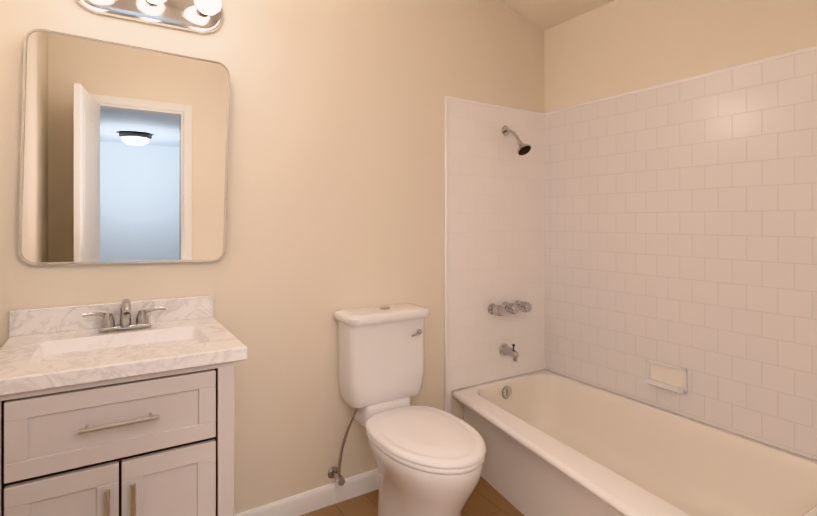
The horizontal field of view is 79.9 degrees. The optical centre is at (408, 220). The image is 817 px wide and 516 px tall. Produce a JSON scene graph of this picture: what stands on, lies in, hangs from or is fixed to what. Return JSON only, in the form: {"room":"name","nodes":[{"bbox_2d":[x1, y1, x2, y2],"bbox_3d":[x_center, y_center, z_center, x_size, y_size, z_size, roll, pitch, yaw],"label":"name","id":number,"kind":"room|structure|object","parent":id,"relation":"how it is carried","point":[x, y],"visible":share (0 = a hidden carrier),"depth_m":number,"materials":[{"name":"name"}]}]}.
{"room":"bathroom","nodes":[
{"label":"bathroom","id":0,"kind":"room"},
{"bbox_2d":[0,0,543,514],"bbox_3d":[-0.309,-0.440,2.269,2.800,3.400,0.120,0,0,-32],"label":"wall","id":1,"kind":"structure","parent":0,"point":[336,174],"depth_m":2.12,"materials":[{"name":"beige paint"}]},
{"bbox_2d":[17,28,229,265],"bbox_3d":[-0.989,-0.238,1.756,0.660,0.796,0.026,0,0,-32],"label":"mirror","id":2,"kind":"object","parent":1,"relation":"attached to","point":[124,147],"visible":0.96,"depth_m":1.72,"materials":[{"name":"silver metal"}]},
{"bbox_2d":[76,0,223,33],"bbox_3d":[-0.905,-0.810,1.732,0.500,0.170,0.157,0,0,-32],"label":"sconce","id":3,"kind":"object","parent":1,"relation":"attached to","point":[201,16],"visible":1,"depth_m":1.79,"materials":[{"name":"silver metal"}]},
{"bbox_2d":[234,468,378,515],"bbox_3d":[-0.300,1.210,2.196,1.158,0.100,0.013,0,0,-32],"label":"baseboard","id":4,"kind":"structure","parent":1,"relation":"attached to","point":[327,495],"depth_m":2.13,"materials":[{"name":"white wood"}]},
{"bbox_2d":[445,96,544,413],"bbox_3d":[0.495,0.309,2.692,0.724,1.901,0.014,0,0,-32],"label":"tile","id":5,"kind":"structure","parent":1,"relation":"attached to","point":[494,217],"depth_m":2.66,"materials":[{"name":"white tile"}]},
{"bbox_2d":[488,300,531,360],"bbox_3d":[0.567,0.603,2.669,0.256,0.306,0.106,0,0,-32],"label":"tub faucet","id":6,"kind":"object","parent":5,"relation":"attached to","point":[509,308],"visible":1,"depth_m":2.65,"materials":[{"name":"silver metal"}]},
{"bbox_2d":[502,126,530,154],"bbox_3d":[0.586,-0.441,2.639,0.080,0.179,0.176,0,0,-32],"label":"shower head","id":7,"kind":"object","parent":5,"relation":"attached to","point":[523,149],"visible":1,"depth_m":2.61},
{"bbox_2d":[300,476,523,515],"bbox_3d":[0.345,1.310,1.222,2.800,0.100,2.590,0,0,-32],"label":"floor","id":8,"kind":"structure","parent":0,"point":[486,498],"depth_m":2.15,"materials":[{"name":"brown wood"}]},
{"bbox_2d":[0,295,246,515],"bbox_3d":[-0.882,0.761,1.509,0.622,0.999,0.559,0,0,-32],"label":"bathroom vanity","id":9,"kind":"object","parent":8,"relation":"on","point":[124,407],"visible":1,"depth_m":1.34,"materials":[{"name":"grey paint"}]},
{"bbox_2d":[328,303,485,515],"bbox_3d":[0.013,0.824,1.967,0.422,0.872,0.733,0,0,-32],"label":"toilet","id":10,"kind":"object","parent":8,"relation":"on","point":[429,461],"visible":1,"depth_m":2.01,"materials":[{"name":"white ceramic"}]},
{"bbox_2d":[452,369,816,515],"bbox_3d":[0.819,1.070,2.006,0.922,0.380,1.518,0,0,-32],"label":"bathtub","id":11,"kind":"object","parent":8,"relation":"on","point":[558,444],"visible":0.98,"depth_m":2.10,"materials":[{"name":"white ceramic"}]},
{"bbox_2d":[499,0,614,30],"bbox_3d":[0.345,-1.513,1.222,2.800,0.828,2.590,0,0,-32],"label":"ceiling","id":12,"kind":"structure","parent":0,"point":[544,15],"depth_m":2.69,"materials":[{"name":"paint"}]},
{"bbox_2d":[544,0,816,443],"bbox_3d":[1.514,-0.440,1.881,0.120,3.400,2.470,0,0,-32],"label":"wall","id":13,"kind":"structure","parent":0,"point":[615,47],"depth_m":2.30,"materials":[{"name":"beige paint"}]},
{"bbox_2d":[545,46,816,460],"bbox_3d":[1.252,0.117,2.172,0.014,1.517,1.700,0,0,-32],"label":"tile","id":14,"kind":"structure","parent":13,"relation":"attached to","point":[680,222],"depth_m":2.13,"materials":[{"name":"white tile"}]},
{"bbox_2d":[646,359,686,393],"bbox_3d":[1.176,0.715,2.243,0.044,0.114,0.190,0,0,-32],"label":"soap dish","id":15,"kind":"object","parent":14,"relation":"attached to","point":[668,377],"visible":1,"depth_m":2.24,"materials":[{"name":"white ceramic"}]}
]}

